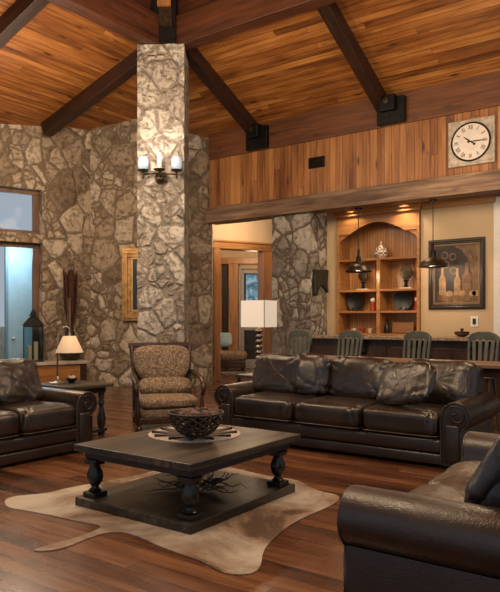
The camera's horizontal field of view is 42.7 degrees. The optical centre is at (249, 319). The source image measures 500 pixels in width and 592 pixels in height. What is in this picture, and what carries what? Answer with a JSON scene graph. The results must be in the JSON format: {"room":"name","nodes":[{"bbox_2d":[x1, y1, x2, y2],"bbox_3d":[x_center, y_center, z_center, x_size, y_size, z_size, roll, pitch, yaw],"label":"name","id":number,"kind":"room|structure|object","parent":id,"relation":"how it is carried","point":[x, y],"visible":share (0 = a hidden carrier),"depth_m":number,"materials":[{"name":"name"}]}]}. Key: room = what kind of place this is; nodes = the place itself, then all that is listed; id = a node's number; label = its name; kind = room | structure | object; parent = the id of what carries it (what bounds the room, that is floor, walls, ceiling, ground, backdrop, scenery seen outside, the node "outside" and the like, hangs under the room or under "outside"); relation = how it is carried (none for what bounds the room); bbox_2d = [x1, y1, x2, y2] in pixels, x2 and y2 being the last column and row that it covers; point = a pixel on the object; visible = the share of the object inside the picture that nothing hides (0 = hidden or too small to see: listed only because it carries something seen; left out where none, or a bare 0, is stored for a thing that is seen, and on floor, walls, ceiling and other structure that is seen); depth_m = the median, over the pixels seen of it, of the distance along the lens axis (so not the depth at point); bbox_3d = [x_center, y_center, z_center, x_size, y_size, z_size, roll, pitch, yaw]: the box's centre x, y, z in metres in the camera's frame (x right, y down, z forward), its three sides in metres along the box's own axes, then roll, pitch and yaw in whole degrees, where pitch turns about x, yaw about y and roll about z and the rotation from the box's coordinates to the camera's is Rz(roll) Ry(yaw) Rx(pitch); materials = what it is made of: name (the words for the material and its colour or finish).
{"room":"living room","nodes":[
{"label":"living room","id":0,"kind":"room"},
{"bbox_2d":[0,124,90,380],"bbox_3d":[-5.582,-1.475,12.276,5.850,5.750,0.450,0,0,-34],"label":"wall","id":1,"kind":"structure","parent":0,"point":[57,167],"depth_m":13.10,"materials":[{"name":"stone"}]},
{"bbox_2d":[0,242,38,358],"bbox_3d":[-5.431,-0.325,12.402,2.640,2.450,0.090,0,0,-34],"label":"window","id":2,"kind":"structure","parent":1,"relation":"in","point":[35,247],"depth_m":13.06,"materials":[{"name":"brown wood"}]},
{"bbox_2d":[0,187,38,233],"bbox_3d":[-5.431,-2.180,12.402,2.640,0.900,0.090,0,0,-34],"label":"window","id":3,"kind":"structure","parent":1,"relation":"in","point":[35,194],"depth_m":13.04,"materials":[{"name":"brown wood"}]},
{"bbox_2d":[0,0,49,48],"bbox_3d":[-4.718,-4.109,10.473,4.680,1.670,0.200,0,0,36],"label":"trim","id":4,"kind":"structure","parent":1,"relation":"attached to","point":[21,12],"depth_m":9.49,"materials":[{"name":"brown wood"}]},
{"bbox_2d":[41,49,136,136],"bbox_3d":[-2.807,-4.319,11.932,3.280,1.250,0.200,0,0,36],"label":"trim","id":5,"kind":"structure","parent":1,"relation":"attached to","point":[125,69],"depth_m":11.96,"materials":[{"name":"brown wood"}]},
{"bbox_2d":[0,0,136,129],"bbox_3d":[-8.172,-3.705,8.934,8.700,2.730,14.969,0,0,36],"label":"ceiling","id":6,"kind":"structure","parent":0,"point":[59,53],"depth_m":11.26,"materials":[{"name":"brown wood"}]},
{"bbox_2d":[48,0,158,44],"bbox_3d":[-5.121,-4.780,5.726,0.260,0.500,12.320,0,0,36],"label":"trim","id":7,"kind":"structure","parent":6,"relation":"attached to","point":[129,19],"depth_m":9.92,"materials":[{"name":"brown wood"}]},
{"bbox_2d":[133,0,151,10],"bbox_3d":[-5.239,-5.310,5.613,0.060,0.820,13.000,0,0,36],"label":"trim","id":8,"kind":"structure","parent":6,"relation":"attached to","point":[147,4],"depth_m":10.49,"materials":[{"name":"brown wood"}]},
{"bbox_2d":[89,119,212,385],"bbox_3d":[-2.210,-1.436,13.691,2.820,5.672,0.419,0,0,0],"label":"wall","id":9,"kind":"structure","parent":0,"point":[113,156],"depth_m":13.50,"materials":[{"name":"stone"}]},
{"bbox_2d":[122,248,137,320],"bbox_3d":[-2.040,-0.745,13.403,1.300,1.530,0.055,0,0,0],"label":"framed painting","id":10,"kind":"object","parent":9,"relation":"attached to","point":[129,255],"visible":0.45,"depth_m":13.40},
{"bbox_2d":[220,250,257,269],"bbox_3d":[0.500,-0.535,18.701,7.000,3.870,0.201,0,0,0],"label":"wall","id":11,"kind":"structure","parent":0,"point":[223,253],"depth_m":18.60,"materials":[{"name":"beige paint"}]},
{"bbox_2d":[220,258,257,349],"bbox_3d":[-0.200,-0.200,18.615,1.400,3.200,0.270,0,0,0],"label":"door frame","id":12,"kind":"structure","parent":11,"relation":"in","point":[228,266],"depth_m":18.50,"materials":[{"name":"brown wood"}]},
{"bbox_2d":[238,265,257,367],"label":"door","id":13,"kind":"structure","parent":11,"relation":"in","point":[250,363],"depth_m":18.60,"materials":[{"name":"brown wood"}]},
{"bbox_2d":[0,368,499,591],"bbox_3d":[-1.598,1.450,9.770,26.000,0.100,26.000,0,0,36],"label":"floor","id":14,"kind":"structure","parent":0,"point":[308,555],"depth_m":4.08,"materials":[{"name":"brown wood"}]},
{"bbox_2d":[0,327,4,359],"bbox_3d":[-6.790,0.775,13.530,3.050,1.250,0.082,0,0,-34],"label":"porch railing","id":15,"kind":"object","parent":14,"relation":"on","point":[2,329],"visible":0.6,"depth_m":14.33,"materials":[{"name":"grey"}]},
{"bbox_2d":[4,247,31,358],"bbox_3d":[-5.107,-0.250,14.737,1.010,3.300,0.160,0,0,-34],"label":"door","id":16,"kind":"structure","parent":14,"relation":"on","point":[17,261],"depth_m":14.61,"materials":[{"name":"blue paint"}]},
{"bbox_2d":[0,358,96,465],"bbox_3d":[-2.771,0.904,6.142,1.010,0.991,2.580,0,0,36],"label":"leather sofa","id":17,"kind":"object","parent":14,"relation":"on","point":[60,419],"visible":0.87,"depth_m":6.48,"materials":[{"name":"brown leather"}]},
{"bbox_2d":[0,410,18,437],"bbox_3d":[-2.677,0.994,6.077,0.763,0.279,0.669,0,0,36],"label":"seat cushion","id":18,"kind":"object","parent":17,"relation":"on","point":[9,419],"depth_m":6.02,"materials":[{"name":"brown leather"}]},
{"bbox_2d":[0,366,38,404],"bbox_3d":[-2.512,0.671,6.758,0.283,0.463,0.602,0,0,30],"label":"throw pillow","id":19,"kind":"object","parent":17,"relation":"on","point":[14,381],"visible":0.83,"depth_m":6.68,"materials":[{"name":"brown leather"}]},
{"bbox_2d":[0,358,42,399],"bbox_3d":[-2.551,0.661,6.803,0.332,0.499,0.668,0,0,36],"label":"cushion","id":20,"kind":"object","parent":17,"relation":"on","point":[30,365],"depth_m":6.89,"materials":[{"name":"brown leather"}]},
{"bbox_2d":[0,400,74,432],"bbox_3d":[-2.285,0.994,6.619,0.758,0.272,0.671,0,0,36],"label":"seat cushion","id":21,"kind":"object","parent":17,"relation":"on","point":[38,416],"depth_m":6.41,"materials":[{"name":"brown leather"}]},
{"bbox_2d":[36,359,89,382],"bbox_3d":[-5.007,1.107,12.024,3.920,0.585,0.550,0,0,-34],"label":"window bench","id":22,"kind":"object","parent":14,"relation":"on","point":[47,370],"visible":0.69,"depth_m":12.64,"materials":[{"name":"wood"}]},
{"bbox_2d":[22,309,44,361],"bbox_3d":[-4.248,0.295,12.543,0.429,1.039,0.429,0,0,-20],"label":"lantern","id":23,"kind":"object","parent":22,"relation":"on","point":[32,321],"visible":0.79,"depth_m":12.42,"materials":[{"name":"black metal"}]},
{"bbox_2d":[28,346,31,358],"bbox_3d":[-4.318,0.635,12.560,0.076,0.295,0.076,0,0,36],"label":"pillar candle","id":24,"kind":"object","parent":23,"relation":"in","point":[29,347],"visible":0.88,"depth_m":12.53,"materials":[{"name":"beige wax"}]},
{"bbox_2d":[34,342,37,359],"bbox_3d":[-4.190,0.595,12.532,0.084,0.375,0.084,0,0,36],"label":"pillar candle","id":25,"kind":"object","parent":23,"relation":"in","point":[35,343],"visible":0.98,"depth_m":12.49,"materials":[{"name":"beige wax"}]},
{"bbox_2d":[59,328,80,360],"bbox_3d":[-3.645,0.484,12.973,0.430,0.660,0.430,0,0,36],"label":"floor vase","id":26,"kind":"object","parent":22,"relation":"on","point":[65,356],"visible":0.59,"depth_m":12.84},
{"bbox_2d":[63,269,77,327],"bbox_3d":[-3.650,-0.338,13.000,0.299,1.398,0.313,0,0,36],"label":"bundle","id":27,"kind":"object","parent":26,"relation":"in","point":[70,281],"visible":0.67,"depth_m":12.93,"materials":[{"name":"brown plant"}]},
{"bbox_2d":[41,380,113,434],"bbox_3d":[-2.146,1.085,7.774,0.720,0.630,0.660,0,0,36],"label":"end table","id":28,"kind":"object","parent":14,"relation":"on","point":[92,386],"visible":0.27,"depth_m":7.76,"materials":[{"name":"black wood"}]},
{"bbox_2d":[49,326,82,383],"bbox_3d":[-2.229,0.419,7.761,0.410,0.699,0.330,0,0,0],"label":"table lamp","id":29,"kind":"object","parent":28,"relation":"on","point":[69,343],"visible":1,"depth_m":7.68,"materials":[{"name":"beige fabric"}]},
{"bbox_2d":[66,378,76,382],"bbox_3d":[-2.199,0.742,7.885,0.144,0.055,0.144,0,0,36],"label":"bowl","id":30,"kind":"object","parent":28,"relation":"on","point":[70,380],"visible":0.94,"depth_m":7.84,"materials":[{"name":"black ceramic"}]},
{"bbox_2d":[93,426,106,432],"bbox_3d":[-2.146,1.335,7.774,0.600,0.030,0.540,0,0,36],"label":"shelf","id":31,"kind":"object","parent":28,"relation":"attached to","point":[100,429],"depth_m":7.77,"materials":[{"name":"black wood"}]},
{"bbox_2d":[137,44,188,393],"bbox_3d":[-1.465,-1.565,10.888,0.814,5.951,0.821,0,0,0],"label":"stone column","id":32,"kind":"structure","parent":14,"relation":"on","point":[162,69],"depth_m":10.50,"materials":[{"name":"stone"}]},
{"bbox_2d":[137,153,181,183],"bbox_3d":[-1.455,-2.449,10.323,0.730,0.456,0.275,0,0,0],"label":"wall sconce","id":33,"kind":"object","parent":32,"relation":"attached to","point":[176,163],"visible":1,"depth_m":10.28,"materials":[{"name":"white glass"}]},
{"bbox_2d":[152,0,176,43],"bbox_3d":[-1.420,-5.105,10.723,0.400,1.150,0.500,0,0,0],"label":"bracket","id":34,"kind":"object","parent":32,"relation":"on","point":[166,10],"visible":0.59,"depth_m":10.53,"materials":[{"name":"black metal"}]},
{"bbox_2d":[128,342,205,431],"bbox_3d":[-1.134,0.858,8.564,0.950,1.088,1.008,0,0,-15],"label":"armchair","id":35,"kind":"object","parent":14,"relation":"on","point":[163,370],"visible":0.89,"depth_m":8.67,"materials":[{"name":"fabric"}]},
{"bbox_2d":[133,345,189,378],"bbox_3d":[-1.219,0.601,8.867,0.792,0.506,0.259,0,0,-15],"label":"cushion","id":36,"kind":"object","parent":35,"relation":"on","point":[148,360],"depth_m":8.79,"materials":[{"name":"fabric"}]},
{"bbox_2d":[139,377,191,393],"bbox_3d":[-1.148,0.902,8.690,0.716,0.258,0.256,0,0,-15],"label":"lumbar pillow","id":37,"kind":"object","parent":35,"relation":"on","point":[148,385],"depth_m":8.60,"materials":[{"name":"fabric"}]},
{"bbox_2d":[140,406,195,417],"bbox_3d":[-1.104,1.185,8.454,0.757,0.161,0.718,0,0,-15],"label":"cushion","id":38,"kind":"object","parent":35,"relation":"on","point":[145,411],"depth_m":8.07,"materials":[{"name":"fabric"}]},
{"bbox_2d":[139,393,197,408],"bbox_3d":[-1.098,1.055,8.434,0.758,0.150,0.739,0,0,-15],"label":"seat cushion","id":39,"kind":"object","parent":35,"relation":"on","point":[146,400],"depth_m":8.13,"materials":[{"name":"fabric"}]},
{"bbox_2d":[5,467,338,574],"bbox_3d":[-0.536,1.396,4.832,2.416,0.006,2.457,0,0,36],"label":"cowhide rug","id":40,"kind":"object","parent":14,"relation":"on","point":[236,545],"visible":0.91,"depth_m":4.34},
{"bbox_2d":[74,423,300,534],"bbox_3d":[-0.455,1.163,5.025,1.165,0.460,1.370,0,0,36],"label":"coffee table","id":41,"kind":"object","parent":40,"relation":"on","point":[190,510],"visible":0.81,"depth_m":4.71,"materials":[{"name":"black wood"}]},
{"bbox_2d":[75,470,294,534],"bbox_3d":[-0.474,1.360,5.002,1.150,0.065,1.290,0,0,36],"label":"shelf","id":42,"kind":"object","parent":41,"relation":"attached to","point":[130,500],"depth_m":4.73,"materials":[{"name":"black wood"}]},
{"bbox_2d":[148,425,239,442],"bbox_3d":[-0.454,0.917,5.235,0.750,0.030,0.750,0,0,36],"label":"mat","id":43,"kind":"object","parent":41,"relation":"on","point":[170,434],"visible":0.7,"depth_m":5.07,"materials":[{"name":"beige fabric"}]},
{"bbox_2d":[167,408,223,437],"bbox_3d":[-0.423,0.811,5.015,0.447,0.190,0.447,0,0,36],"label":"wire basket","id":44,"kind":"object","parent":43,"relation":"on","point":[182,429],"visible":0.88,"depth_m":4.87,"materials":[{"name":"dark brown metal wire"}]},
{"bbox_2d":[147,470,245,492],"bbox_3d":[-0.359,1.255,5.070,0.765,0.128,0.662,0,0,21],"label":"twig wreath","id":45,"kind":"object","parent":41,"relation":"on","point":[214,481],"visible":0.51,"depth_m":4.96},
{"bbox_2d":[220,369,254,373],"bbox_3d":[-0.600,1.392,17.200,2.200,0.014,1.500,0,0,0],"label":"area rug","id":46,"kind":"object","parent":14,"relation":"on","point":[222,371],"visible":0.29,"depth_m":17.21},
{"bbox_2d":[220,350,246,370],"bbox_3d":[-0.622,1.114,17.500,1.100,0.572,0.599,0,0,0],"label":"upholstered bench","id":47,"kind":"object","parent":46,"relation":"on","point":[228,358],"visible":0.67,"depth_m":17.24,"materials":[{"name":"fabric"}]},
{"bbox_2d":[220,333,231,346],"bbox_3d":[-0.700,0.539,17.552,0.418,0.389,0.194,0,0,-4],"label":"lampshade","id":48,"kind":"object","parent":47,"relation":"on","point":[225,338],"visible":0.75,"depth_m":17.49,"materials":[{"name":"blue fabric"}]},
{"bbox_2d":[220,350,246,360],"bbox_3d":[-0.622,0.981,17.500,1.100,0.305,0.599,0,0,0],"label":"cushion","id":49,"kind":"object","parent":47,"relation":"on","point":[225,355],"depth_m":17.22,"materials":[{"name":"fabric"}]},
{"bbox_2d":[235,373,252,382],"bbox_3d":[0.125,1.080,8.962,0.480,0.640,0.480,0,0,36],"label":"table","id":50,"kind":"object","parent":14,"relation":"on","point":[246,375],"visible":0.16,"depth_m":8.88,"materials":[{"name":"black wood"}]},
{"bbox_2d":[240,300,277,364],"bbox_3d":[0.125,0.244,8.962,0.410,1.030,0.332,0,0,36],"label":"table lamp","id":51,"kind":"object","parent":50,"relation":"on","point":[253,313],"visible":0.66,"depth_m":8.86,"materials":[{"name":"white fabric"}]},
{"bbox_2d":[271,212,326,354],"bbox_3d":[0.965,-0.319,12.514,0.891,3.467,0.680,0,0,36],"label":"stone pier","id":52,"kind":"object","parent":14,"relation":"on","point":[299,241],"visible":0.63,"depth_m":12.24,"materials":[{"name":"stone"}]},
{"bbox_2d":[312,269,328,295],"bbox_3d":[1.345,-0.715,12.253,0.080,0.528,0.529,0,0,36],"label":"wall ornament","id":53,"kind":"object","parent":52,"relation":"attached to","point":[319,277],"visible":1,"depth_m":12.15,"materials":[{"name":"black metal"}]},
{"bbox_2d":[287,330,311,354],"bbox_3d":[0.646,0.776,9.655,0.440,1.252,0.506,0,0,32],"label":"bar stool","id":54,"kind":"object","parent":14,"relation":"on","point":[297,333],"visible":0.23,"depth_m":9.83,"materials":[{"name":"green paint"}]},
{"bbox_2d":[337,330,363,356],"bbox_3d":[1.337,0.776,9.158,0.440,1.252,0.506,0,0,36],"label":"bar stool","id":55,"kind":"object","parent":14,"relation":"on","point":[348,333],"visible":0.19,"depth_m":9.32,"materials":[{"name":"green paint"}]},
{"bbox_2d":[214,353,499,466],"bbox_3d":[1.093,0.906,7.140,3.010,0.988,1.130,0,0,36],"label":"leather sofa","id":56,"kind":"object","parent":14,"relation":"on","point":[348,418],"visible":0.76,"depth_m":6.64,"materials":[{"name":"brown leather"}]},
{"bbox_2d":[234,391,318,419],"bbox_3d":[0.331,0.994,7.471,0.809,0.279,0.760,0,0,36],"label":"seat cushion","id":57,"kind":"object","parent":56,"relation":"on","point":[248,405],"depth_m":7.21,"materials":[{"name":"brown leather"}]},
{"bbox_2d":[252,353,301,393],"bbox_3d":[0.397,0.668,7.769,0.801,0.513,0.333,0,0,36],"label":"cushion","id":58,"kind":"object","parent":56,"relation":"on","point":[272,372],"depth_m":7.70,"materials":[{"name":"brown leather"}]},
{"bbox_2d":[291,352,331,395],"bbox_3d":[0.713,0.627,7.456,0.472,0.500,0.244,0,0,16],"label":"throw pillow","id":59,"kind":"object","parent":56,"relation":"on","point":[310,372],"visible":1,"depth_m":7.38,"materials":[{"name":"brown leather"}]},
{"bbox_2d":[295,395,378,427],"bbox_3d":[0.990,0.995,6.999,0.810,0.274,0.759,0,0,36],"label":"seat cushion","id":60,"kind":"object","parent":56,"relation":"on","point":[327,411],"depth_m":6.73,"materials":[{"name":"brown leather"}]},
{"bbox_2d":[328,356,394,398],"bbox_3d":[1.259,0.666,7.271,0.806,0.509,0.336,0,0,36],"label":"cushion","id":61,"kind":"object","parent":56,"relation":"on","point":[354,377],"depth_m":7.17,"materials":[{"name":"brown leather"}]},
{"bbox_2d":[363,403,445,435],"bbox_3d":[1.649,0.995,6.525,0.811,0.276,0.762,0,0,36],"label":"seat cushion","id":62,"kind":"object","parent":56,"relation":"on","point":[423,419],"depth_m":6.24,"materials":[{"name":"brown leather"}]},
{"bbox_2d":[376,362,436,405],"bbox_3d":[1.567,0.648,6.464,0.284,0.468,0.745,0,0,-34],"label":"throw pillow","id":63,"kind":"object","parent":56,"relation":"on","point":[412,383],"visible":1,"depth_m":6.35,"materials":[{"name":"brown leather"}]},
{"bbox_2d":[407,359,480,404],"bbox_3d":[2.012,0.667,6.770,0.814,0.504,0.341,0,0,36],"label":"cushion","id":64,"kind":"object","parent":56,"relation":"on","point":[456,380],"depth_m":6.57,"materials":[{"name":"brown leather"}]},
{"bbox_2d":[304,334,499,411],"bbox_3d":[3.107,0.835,10.575,4.600,1.130,0.900,0,0,36],"label":"bar counter","id":65,"kind":"object","parent":14,"relation":"on","point":[390,346],"depth_m":10.62,"materials":[{"name":"wood"}]},
{"bbox_2d":[304,334,495,341],"bbox_3d":[3.107,0.300,10.575,4.600,0.060,0.900,0,0,36],"label":"countertop","id":66,"kind":"structure","parent":65,"relation":"on","point":[319,336],"depth_m":10.60,"materials":[{"name":"stone"}]},
{"bbox_2d":[454,328,469,336],"bbox_3d":[3.427,0.199,10.345,0.240,0.140,0.240,0,0,36],"label":"bowl","id":67,"kind":"object","parent":65,"relation":"on","point":[461,333],"visible":1,"depth_m":10.27,"materials":[{"name":"brown wood"}]},
{"bbox_2d":[324,355,499,377],"bbox_3d":[2.244,0.945,7.704,3.950,0.910,0.570,0,0,36],"label":"table","id":68,"kind":"object","parent":14,"relation":"on","point":[491,369],"visible":0.02,"depth_m":7.21,"materials":[{"name":"brown wood"}]},
{"bbox_2d":[403,331,431,358],"bbox_3d":[2.149,0.776,8.574,0.440,1.252,0.506,0,0,38],"label":"bar stool","id":69,"kind":"object","parent":14,"relation":"on","point":[413,334],"visible":0.23,"depth_m":8.73,"materials":[{"name":"green paint"}]},
{"bbox_2d":[337,431,499,591],"bbox_3d":[1.345,0.905,3.405,1.010,0.990,2.030,0,0,36],"label":"leather loveseat","id":70,"kind":"object","parent":14,"relation":"on","point":[426,538],"visible":0.84,"depth_m":2.71,"materials":[{"name":"brown leather"}]},
{"bbox_2d":[408,484,464,501],"bbox_3d":[1.038,1.028,3.171,0.756,0.342,0.723,0,0,36],"label":"seat cushion","id":71,"kind":"object","parent":70,"relation":"on","point":[449,492],"depth_m":3.22,"materials":[{"name":"leather"}]},
{"bbox_2d":[426,461,480,487],"bbox_3d":[1.464,1.030,3.767,0.760,0.345,0.729,0,0,36],"label":"seat cushion","id":72,"kind":"object","parent":70,"relation":"on","point":[459,474],"depth_m":3.72,"materials":[{"name":"leather"}]},
{"bbox_2d":[464,434,499,504],"bbox_3d":[1.233,0.659,2.957,0.620,0.485,0.331,0,0,-45],"label":"throw pillow","id":73,"kind":"object","parent":70,"relation":"on","point":[486,476],"visible":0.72,"depth_m":2.75,"materials":[{"name":"black leather"}]},
{"bbox_2d":[480,432,499,507],"bbox_3d":[1.297,0.664,2.993,0.337,0.505,0.733,0,0,36],"label":"cushion","id":74,"kind":"object","parent":70,"relation":"on","point":[492,499],"depth_m":2.73,"materials":[{"name":"black leather"}]},
{"bbox_2d":[467,332,499,430],"bbox_3d":[2.879,0.776,8.049,0.440,1.252,0.506,0,0,34],"label":"bar stool","id":75,"kind":"object","parent":14,"relation":"on","point":[487,336],"visible":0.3,"depth_m":8.19,"materials":[{"name":"green paint"}]},
{"bbox_2d":[213,219,326,317],"bbox_3d":[0.138,-0.535,15.389,5.600,3.870,0.201,0,0,-30],"label":"wall","id":76,"kind":"structure","parent":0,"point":[261,230],"depth_m":15.15,"materials":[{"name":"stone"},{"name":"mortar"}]},
{"bbox_2d":[213,239,271,380],"bbox_3d":[-0.204,-0.225,15.162,1.700,3.250,0.330,0,0,-30],"label":"door frame","id":77,"kind":"structure","parent":76,"relation":"attached to","point":[264,250],"depth_m":15.04,"materials":[{"name":"brown wood"}]},
{"bbox_2d":[135,0,499,137],"bbox_3d":[3.210,-4.404,9.177,15.500,1.331,2.650,0,0,36],"label":"ceiling","id":78,"kind":"structure","parent":0,"point":[294,65],"depth_m":10.44,"materials":[{"name":"brown wood"}]},
{"bbox_2d":[186,48,256,132],"bbox_3d":[-0.536,-4.272,11.830,0.200,1.310,2.377,0,0,36],"label":"trim","id":79,"kind":"structure","parent":78,"relation":"attached to","point":[197,61],"depth_m":11.70,"materials":[{"name":"brown wood"}]},
{"bbox_2d":[176,0,340,50],"bbox_3d":[3.728,-4.780,7.173,12.320,0.500,0.260,0,0,36],"label":"ceiling beam","id":80,"kind":"structure","parent":78,"relation":"attached to","point":[217,20],"depth_m":9.95,"materials":[{"name":"brown wood"}]},
{"bbox_2d":[177,0,216,14],"bbox_3d":[3.672,-5.310,7.250,12.500,0.820,0.060,0,0,36],"label":"trim","id":81,"kind":"structure","parent":80,"relation":"attached to","point":[183,6],"depth_m":10.57,"materials":[{"name":"brown wood"}]},
{"bbox_2d":[317,2,386,111],"bbox_3d":[1.673,-4.272,10.242,0.200,1.310,2.377,0,0,36],"label":"trim","id":82,"kind":"structure","parent":78,"relation":"attached to","point":[331,14],"depth_m":10.10,"materials":[{"name":"brown wood"}]},
{"bbox_2d":[210,106,499,206],"bbox_3d":[4.296,-2.830,9.831,12.500,1.020,0.220,0,0,36],"label":"wall","id":83,"kind":"structure","parent":0,"point":[418,150],"depth_m":11.53,"materials":[{"name":"brown wood"}]},
{"bbox_2d":[246,123,268,151],"bbox_3d":[0.104,-3.585,12.515,0.500,0.470,0.234,0,0,36],"label":"bracket","id":84,"kind":"object","parent":83,"relation":"attached to","point":[257,136],"visible":0.98,"depth_m":12.45,"materials":[{"name":"black metal"}]},
{"bbox_2d":[308,156,324,168],"bbox_3d":[1.231,-2.926,11.870,0.340,0.200,0.047,0,0,36],"label":"air vent","id":85,"kind":"object","parent":83,"relation":"in","point":[315,162],"visible":1,"depth_m":11.86,"materials":[{"name":"black metal"}]},
{"bbox_2d":[206,169,499,224],"bbox_3d":[4.271,-2.175,9.812,12.525,0.322,0.371,0,0,36],"label":"wooden beam","id":86,"kind":"structure","parent":83,"relation":"attached to","point":[482,183],"depth_m":11.24,"materials":[{"name":"brown wood"}]},
{"bbox_2d":[208,70,499,159],"bbox_3d":[4.299,-3.635,9.835,12.500,0.590,0.310,0,0,36],"label":"ceiling beam","id":87,"kind":"structure","parent":83,"relation":"attached to","point":[482,91],"depth_m":11.33,"materials":[{"name":"brown wood"}]},
{"bbox_2d":[345,207,371,272],"bbox_3d":[1.958,-1.443,11.549,0.480,1.154,0.480,0,0,36],"label":"pendant lamp","id":88,"kind":"object","parent":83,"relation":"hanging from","point":[358,267],"visible":1,"depth_m":11.46,"materials":[{"name":"brown metal"}]},
{"bbox_2d":[356,249,360,260],"bbox_3d":[1.958,-1.171,11.549,0.100,0.230,0.098,0,0,36],"label":"socket","id":89,"kind":"object","parent":88,"relation":"attached to","point":[358,258],"depth_m":11.53,"materials":[{"name":"black metal"}]},
{"bbox_2d":[377,93,405,126],"bbox_3d":[2.378,-3.585,10.881,0.500,0.470,0.234,0,0,36],"label":"bracket","id":90,"kind":"object","parent":83,"relation":"attached to","point":[392,108],"visible":0.96,"depth_m":10.83,"materials":[{"name":"black metal"}]},
{"bbox_2d":[418,199,447,267],"bbox_3d":[3.073,-1.455,10.747,0.480,1.130,0.480,0,0,36],"label":"pendant lamp","id":91,"kind":"object","parent":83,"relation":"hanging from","point":[432,261],"visible":1,"depth_m":10.65,"materials":[{"name":"brown metal"}]},
{"bbox_2d":[430,242,435,254],"bbox_3d":[3.073,-1.195,10.747,0.100,0.230,0.098,0,0,36],"label":"socket","id":92,"kind":"object","parent":91,"relation":"attached to","point":[432,252],"depth_m":10.72,"materials":[{"name":"black metal"}]},
{"bbox_2d":[448,115,495,167],"bbox_3d":[3.522,-2.834,10.193,0.730,0.730,0.095,0,0,36],"label":"wall clock","id":93,"kind":"object","parent":83,"relation":"attached to","point":[471,141],"visible":1,"depth_m":10.15,"materials":[{"name":"cream stone"},{"name":"black iron"}]},
{"bbox_2d":[327,194,499,335],"bbox_3d":[2.931,-0.400,11.779,3.190,3.600,0.450,0,0,36],"label":"wall","id":94,"kind":"structure","parent":0,"point":[476,220],"depth_m":11.14,"materials":[{"name":"beige paint"}]},
{"bbox_2d":[332,202,422,334],"bbox_3d":[2.451,-0.900,12.019,1.770,2.400,0.560,0,0,36],"label":"bookcase","id":95,"kind":"object","parent":94,"relation":"attached to","point":[398,227],"visible":0.77,"depth_m":12.10,"materials":[{"name":"brown wood"}]},
{"bbox_2d":[347,293,363,310],"bbox_3d":[2.051,-0.354,12.418,0.350,0.358,0.134,0,0,36],"label":"plate","id":96,"kind":"object","parent":95,"relation":"on","point":[355,301],"visible":1,"depth_m":12.42,"materials":[{"name":"black ceramic"}]},
{"bbox_2d":[356,273,368,289],"bbox_3d":[2.161,-0.756,12.240,0.240,0.370,0.117,0,0,36],"label":"ornament","id":97,"kind":"object","parent":95,"relation":"on","point":[362,276],"visible":0.87,"depth_m":12.21,"materials":[{"name":"beige ceramic"}]},
{"bbox_2d":[370,298,375,310],"bbox_3d":[2.312,-0.296,12.033,0.120,0.250,0.117,0,0,36],"label":"figurine","id":98,"kind":"object","parent":95,"relation":"on","point":[372,308],"visible":1,"depth_m":11.99,"materials":[{"name":"red ceramic"}]},
{"bbox_2d":[374,241,387,257],"bbox_3d":[2.461,-1.316,12.024,0.250,0.330,0.250,0,0,36],"label":"ceramic jar","id":99,"kind":"object","parent":95,"relation":"on","point":[381,251],"visible":0.89,"depth_m":11.94,"materials":[{"name":"ceramic"}]},
{"bbox_2d":[393,291,412,309],"bbox_3d":[2.837,-0.364,11.854,0.370,0.378,0.134,0,0,36],"label":"plate","id":100,"kind":"object","parent":95,"relation":"on","point":[402,300],"visible":0.99,"depth_m":11.86,"materials":[{"name":"black ceramic"}]},
{"bbox_2d":[392,322,413,332],"bbox_3d":[2.839,0.139,11.876,0.420,0.199,0.048,0,0,36],"label":"wood tray","id":101,"kind":"object","parent":95,"relation":"on","point":[397,327],"visible":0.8,"depth_m":11.87,"materials":[{"name":"brown wood"}]},
{"bbox_2d":[399,266,412,288],"bbox_3d":[2.861,-0.781,11.737,0.250,0.420,0.117,0,0,36],"label":"ornament","id":102,"kind":"object","parent":95,"relation":"on","point":[406,272],"visible":0.96,"depth_m":11.71,"materials":[{"name":"beige ceramic"}]},
{"bbox_2d":[428,236,484,309],"bbox_3d":[3.548,-0.794,11.024,0.980,1.220,0.055,0,0,36],"label":"framed painting","id":103,"kind":"object","parent":94,"relation":"attached to","point":[461,284],"visible":0.97,"depth_m":11.01,"materials":[{"name":"fabric"}]},
{"bbox_2d":[422,194,495,209],"bbox_3d":[3.573,-2.030,11.010,1.250,0.140,0.050,0,0,36],"label":"trim","id":104,"kind":"structure","parent":94,"relation":"attached to","point":[473,200],"depth_m":10.96,"materials":[{"name":"brown wood"}]},
{"bbox_2d":[470,316,477,326],"bbox_3d":[3.807,0.025,10.860,0.130,0.180,0.020,0,0,36],"label":"wall switch","id":105,"kind":"object","parent":94,"relation":"attached to","point":[473,319],"visible":1,"depth_m":10.86,"materials":[{"name":"white paint"}]},
{"bbox_2d":[494,196,499,336],"bbox_3d":[4.247,-0.325,10.833,0.110,3.450,0.490,0,0,36],"label":"trim","id":106,"kind":"structure","parent":94,"relation":"attached to","point":[497,199],"depth_m":10.63,"materials":[{"name":"white paint"}]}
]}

